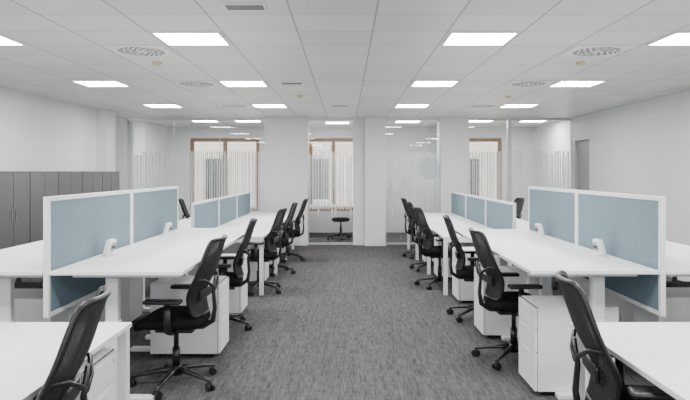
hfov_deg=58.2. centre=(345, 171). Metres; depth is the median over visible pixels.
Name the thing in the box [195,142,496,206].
facade
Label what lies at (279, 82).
ceiling vent grille
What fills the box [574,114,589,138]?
lintel
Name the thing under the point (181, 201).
office chair
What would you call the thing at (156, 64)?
smoke detector
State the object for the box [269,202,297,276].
office chair
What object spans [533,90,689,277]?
wall
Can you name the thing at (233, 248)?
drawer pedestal
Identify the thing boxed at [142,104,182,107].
ceiling light panel
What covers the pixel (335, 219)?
stool
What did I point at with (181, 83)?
air diffuser
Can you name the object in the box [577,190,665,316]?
screen
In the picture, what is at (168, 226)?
module
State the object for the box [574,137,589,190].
door
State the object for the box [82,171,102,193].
storage cabinet
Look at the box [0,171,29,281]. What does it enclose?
storage cabinet
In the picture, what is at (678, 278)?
baseboard
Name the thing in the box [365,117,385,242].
column
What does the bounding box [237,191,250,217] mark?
screen
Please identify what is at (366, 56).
ceiling
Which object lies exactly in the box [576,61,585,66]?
smoke detector
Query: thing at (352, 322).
floor
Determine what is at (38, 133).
wall
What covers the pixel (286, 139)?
column
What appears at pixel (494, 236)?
office desk
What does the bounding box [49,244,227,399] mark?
office desk
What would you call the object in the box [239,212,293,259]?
office desk
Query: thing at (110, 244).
module
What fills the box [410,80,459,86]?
ceiling light panel
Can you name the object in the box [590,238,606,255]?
module
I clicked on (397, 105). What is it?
ceiling light panel
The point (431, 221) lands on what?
office desk
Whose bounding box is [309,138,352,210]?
window
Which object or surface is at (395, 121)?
ceiling light panel
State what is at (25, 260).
office desk
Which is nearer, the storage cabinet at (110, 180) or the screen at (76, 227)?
the screen at (76, 227)
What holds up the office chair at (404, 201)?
on the floor
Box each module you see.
[102,238,117,255]
[162,222,173,234]
[533,223,544,235]
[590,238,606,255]
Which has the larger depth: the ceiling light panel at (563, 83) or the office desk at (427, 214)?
the office desk at (427, 214)
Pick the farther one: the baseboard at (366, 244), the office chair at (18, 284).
the baseboard at (366, 244)
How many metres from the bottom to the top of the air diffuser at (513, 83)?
0.012 m
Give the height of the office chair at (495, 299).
1.083 m
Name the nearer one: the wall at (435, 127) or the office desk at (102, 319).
the office desk at (102, 319)
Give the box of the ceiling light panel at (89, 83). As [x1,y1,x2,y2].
[71,80,130,86]
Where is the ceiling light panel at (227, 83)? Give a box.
[218,80,268,86]
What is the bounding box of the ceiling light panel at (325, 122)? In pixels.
[325,122,349,123]
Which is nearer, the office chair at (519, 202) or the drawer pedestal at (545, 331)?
the drawer pedestal at (545, 331)
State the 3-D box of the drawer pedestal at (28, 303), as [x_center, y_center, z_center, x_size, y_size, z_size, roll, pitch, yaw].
[-2.464,1.240,4.750,0.588,0.620,0.400,0,0,0]
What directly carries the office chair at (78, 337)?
on the floor
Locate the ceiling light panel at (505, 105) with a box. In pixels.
[498,104,539,107]
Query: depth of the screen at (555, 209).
6.09 m
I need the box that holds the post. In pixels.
[507,118,511,201]
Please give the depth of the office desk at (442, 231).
7.79 m
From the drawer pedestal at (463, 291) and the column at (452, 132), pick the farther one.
the column at (452, 132)
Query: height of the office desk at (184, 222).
0.740 m
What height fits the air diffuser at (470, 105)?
0.012 m
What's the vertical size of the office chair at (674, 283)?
1.083 m
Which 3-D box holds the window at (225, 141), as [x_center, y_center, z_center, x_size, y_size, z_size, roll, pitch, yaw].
[-3.110,0.065,15.980,1.780,1.870,0.080,0,0,0]
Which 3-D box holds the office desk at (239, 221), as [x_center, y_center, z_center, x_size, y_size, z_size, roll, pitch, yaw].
[-1.469,1.180,10.125,0.878,0.740,1.544,0,0,0]
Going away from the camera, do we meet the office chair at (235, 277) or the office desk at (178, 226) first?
the office chair at (235, 277)
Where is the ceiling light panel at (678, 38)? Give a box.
[646,31,689,45]
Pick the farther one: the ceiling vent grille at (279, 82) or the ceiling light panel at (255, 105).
the ceiling light panel at (255, 105)
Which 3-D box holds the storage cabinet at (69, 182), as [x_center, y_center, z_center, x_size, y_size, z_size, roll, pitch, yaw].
[-4.361,0.770,9.380,0.438,1.560,0.800,0,0,0]
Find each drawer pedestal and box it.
[14,289,73,321]
[31,348,116,399]
[88,278,141,321]
[150,276,228,355]
[188,254,246,313]
[223,236,268,280]
[269,248,278,263]
[422,231,435,261]
[434,237,473,276]
[452,247,498,302]
[474,266,539,337]
[519,296,618,394]
[569,277,620,321]
[634,287,689,321]
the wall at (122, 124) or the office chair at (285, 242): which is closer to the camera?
the office chair at (285, 242)
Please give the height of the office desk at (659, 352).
0.740 m
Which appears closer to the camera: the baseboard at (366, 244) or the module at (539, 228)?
the module at (539, 228)
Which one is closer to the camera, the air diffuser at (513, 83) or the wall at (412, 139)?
the air diffuser at (513, 83)
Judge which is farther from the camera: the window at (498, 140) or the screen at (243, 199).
the window at (498, 140)
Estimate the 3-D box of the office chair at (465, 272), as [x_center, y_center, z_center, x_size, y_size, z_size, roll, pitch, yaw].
[1.384,1.009,6.610,0.706,1.083,0.675,0,0,7]
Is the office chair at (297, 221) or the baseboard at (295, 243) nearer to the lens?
the office chair at (297, 221)
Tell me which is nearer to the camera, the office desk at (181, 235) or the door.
the office desk at (181, 235)
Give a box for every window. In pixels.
[190,138,258,210]
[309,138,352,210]
[469,138,501,199]
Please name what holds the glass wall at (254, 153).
on the floor
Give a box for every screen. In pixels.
[43,190,131,317]
[132,186,177,243]
[191,198,218,227]
[219,194,236,225]
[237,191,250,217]
[451,191,465,217]
[466,194,485,225]
[486,198,515,228]
[528,186,576,277]
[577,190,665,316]
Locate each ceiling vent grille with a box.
[221,3,267,10]
[279,82,303,83]
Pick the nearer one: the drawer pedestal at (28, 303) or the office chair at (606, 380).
the office chair at (606, 380)
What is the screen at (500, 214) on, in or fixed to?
attached to the office desk at (517, 227)
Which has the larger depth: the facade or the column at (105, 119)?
the facade
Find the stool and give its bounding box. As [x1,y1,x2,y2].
[327,217,352,240]
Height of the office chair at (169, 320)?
1.083 m
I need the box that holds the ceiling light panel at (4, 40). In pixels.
[0,34,25,45]
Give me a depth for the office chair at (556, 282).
8.12 m
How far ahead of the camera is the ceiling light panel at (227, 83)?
8.01 m
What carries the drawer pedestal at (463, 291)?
on the floor
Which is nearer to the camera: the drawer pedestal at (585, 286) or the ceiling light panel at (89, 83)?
the drawer pedestal at (585, 286)
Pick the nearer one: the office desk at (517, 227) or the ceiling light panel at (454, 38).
the ceiling light panel at (454, 38)
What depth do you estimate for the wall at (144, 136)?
14.30 m
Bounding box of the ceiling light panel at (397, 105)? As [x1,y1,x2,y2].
[394,104,429,107]
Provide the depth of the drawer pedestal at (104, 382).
3.11 m
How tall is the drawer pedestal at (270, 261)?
0.620 m
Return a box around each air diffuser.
[103,45,176,55]
[171,81,220,86]
[216,104,251,107]
[465,104,501,107]
[504,81,554,86]
[559,45,635,55]
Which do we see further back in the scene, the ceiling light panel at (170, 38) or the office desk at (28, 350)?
the ceiling light panel at (170, 38)
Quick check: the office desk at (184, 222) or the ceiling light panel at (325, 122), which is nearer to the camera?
the office desk at (184, 222)
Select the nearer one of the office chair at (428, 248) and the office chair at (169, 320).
the office chair at (169, 320)
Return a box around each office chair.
[14,278,42,288]
[33,285,110,399]
[130,234,227,399]
[178,198,190,218]
[213,218,257,330]
[244,208,287,295]
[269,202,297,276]
[279,198,308,262]
[400,198,421,258]
[407,201,433,272]
[412,206,451,289]
[442,215,481,322]
[468,227,542,370]
[514,197,524,218]
[553,280,558,289]
[555,270,675,399]
[666,277,689,286]
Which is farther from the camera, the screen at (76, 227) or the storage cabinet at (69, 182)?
the storage cabinet at (69, 182)
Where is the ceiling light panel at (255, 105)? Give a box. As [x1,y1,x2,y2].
[251,104,287,107]
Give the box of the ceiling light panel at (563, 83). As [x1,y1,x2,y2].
[548,80,606,86]
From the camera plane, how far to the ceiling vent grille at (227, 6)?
4.27 m
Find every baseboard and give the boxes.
[289,242,307,245]
[365,243,385,245]
[677,277,689,281]
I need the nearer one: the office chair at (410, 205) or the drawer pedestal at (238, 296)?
the drawer pedestal at (238, 296)
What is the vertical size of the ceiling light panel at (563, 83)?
0.012 m
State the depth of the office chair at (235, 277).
6.05 m
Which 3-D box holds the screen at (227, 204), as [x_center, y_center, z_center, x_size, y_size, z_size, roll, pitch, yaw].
[-1.930,0.720,10.125,0.036,0.660,1.538,0,0,0]
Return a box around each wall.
[0,86,95,170]
[116,118,128,190]
[128,118,570,244]
[129,121,166,189]
[167,127,532,231]
[434,126,436,211]
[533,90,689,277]
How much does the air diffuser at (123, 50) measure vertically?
0.012 m
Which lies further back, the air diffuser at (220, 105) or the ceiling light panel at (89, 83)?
the air diffuser at (220, 105)
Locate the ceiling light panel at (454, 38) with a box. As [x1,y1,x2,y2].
[441,31,519,45]
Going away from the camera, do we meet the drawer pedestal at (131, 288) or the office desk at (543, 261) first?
the office desk at (543, 261)
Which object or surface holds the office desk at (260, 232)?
on the floor
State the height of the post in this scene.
2.700 m
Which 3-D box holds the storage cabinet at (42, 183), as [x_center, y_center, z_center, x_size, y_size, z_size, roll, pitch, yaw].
[-4.361,0.770,8.570,0.438,1.560,0.800,0,0,0]
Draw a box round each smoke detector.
[152,61,161,66]
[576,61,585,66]
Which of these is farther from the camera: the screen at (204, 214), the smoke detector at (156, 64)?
the screen at (204, 214)
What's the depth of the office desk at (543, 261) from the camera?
4.29 m
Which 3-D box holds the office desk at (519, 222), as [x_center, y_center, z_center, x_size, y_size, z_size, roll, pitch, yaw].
[2.567,1.180,10.125,0.850,0.740,1.544,0,0,0]
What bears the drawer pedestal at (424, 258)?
on the floor
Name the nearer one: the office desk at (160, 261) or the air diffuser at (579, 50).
the office desk at (160, 261)
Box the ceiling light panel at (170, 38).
[150,31,230,45]
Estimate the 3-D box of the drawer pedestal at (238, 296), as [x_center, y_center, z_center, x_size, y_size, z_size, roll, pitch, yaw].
[-1.406,1.240,6.850,0.588,0.620,0.400,0,0,0]
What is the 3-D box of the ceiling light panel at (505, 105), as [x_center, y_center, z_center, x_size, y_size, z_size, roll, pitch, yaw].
[2.985,-1.144,10.730,0.570,0.012,0.513,0,0,0]
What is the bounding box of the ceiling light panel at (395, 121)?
[394,121,420,122]
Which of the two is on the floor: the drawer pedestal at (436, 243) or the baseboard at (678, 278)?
the drawer pedestal at (436, 243)
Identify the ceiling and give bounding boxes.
[0,0,689,126]
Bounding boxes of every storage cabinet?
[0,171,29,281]
[30,171,58,283]
[58,171,81,195]
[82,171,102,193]
[102,171,119,191]
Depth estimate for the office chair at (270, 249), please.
7.90 m
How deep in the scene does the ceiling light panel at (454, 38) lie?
5.31 m
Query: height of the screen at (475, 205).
0.660 m
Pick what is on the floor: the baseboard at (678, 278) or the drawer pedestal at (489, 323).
the drawer pedestal at (489, 323)
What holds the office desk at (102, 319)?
on the floor
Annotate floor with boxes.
[42,232,680,399]
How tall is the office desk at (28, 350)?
0.740 m
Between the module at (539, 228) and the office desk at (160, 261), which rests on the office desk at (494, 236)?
the module at (539, 228)
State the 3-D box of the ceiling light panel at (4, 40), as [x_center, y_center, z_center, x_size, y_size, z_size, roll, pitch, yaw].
[-3.165,-1.144,5.330,0.570,0.012,0.513,0,0,0]
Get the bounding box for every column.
[96,109,115,170]
[264,117,308,241]
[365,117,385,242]
[437,117,468,211]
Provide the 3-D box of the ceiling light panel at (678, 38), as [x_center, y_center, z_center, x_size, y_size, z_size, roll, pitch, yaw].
[2.985,-1.144,5.330,0.570,0.012,0.513,0,0,0]
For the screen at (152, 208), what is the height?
0.780 m
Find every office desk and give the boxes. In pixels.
[0,244,103,347]
[0,322,131,399]
[28,240,149,321]
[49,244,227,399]
[133,228,246,339]
[178,218,190,225]
[178,226,190,275]
[215,226,271,294]
[220,218,285,274]
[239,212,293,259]
[407,212,463,259]
[426,218,483,274]
[429,226,511,294]
[455,229,572,340]
[490,244,659,399]
[516,218,527,225]
[516,226,527,228]
[570,322,689,399]
[605,241,678,305]
[621,244,689,321]
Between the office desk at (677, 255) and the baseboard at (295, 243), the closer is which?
the office desk at (677, 255)
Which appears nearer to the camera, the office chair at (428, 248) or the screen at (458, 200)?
the office chair at (428, 248)
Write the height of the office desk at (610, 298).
0.910 m
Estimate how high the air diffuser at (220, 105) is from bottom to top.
0.012 m
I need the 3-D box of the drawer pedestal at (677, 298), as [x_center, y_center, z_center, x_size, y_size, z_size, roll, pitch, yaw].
[2.614,1.240,4.800,0.588,0.620,0.400,0,0,0]
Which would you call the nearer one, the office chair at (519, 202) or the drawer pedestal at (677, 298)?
the drawer pedestal at (677, 298)
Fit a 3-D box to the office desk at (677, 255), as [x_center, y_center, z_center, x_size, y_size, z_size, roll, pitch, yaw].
[2.532,1.095,4.760,0.900,0.910,1.474,0,0,0]

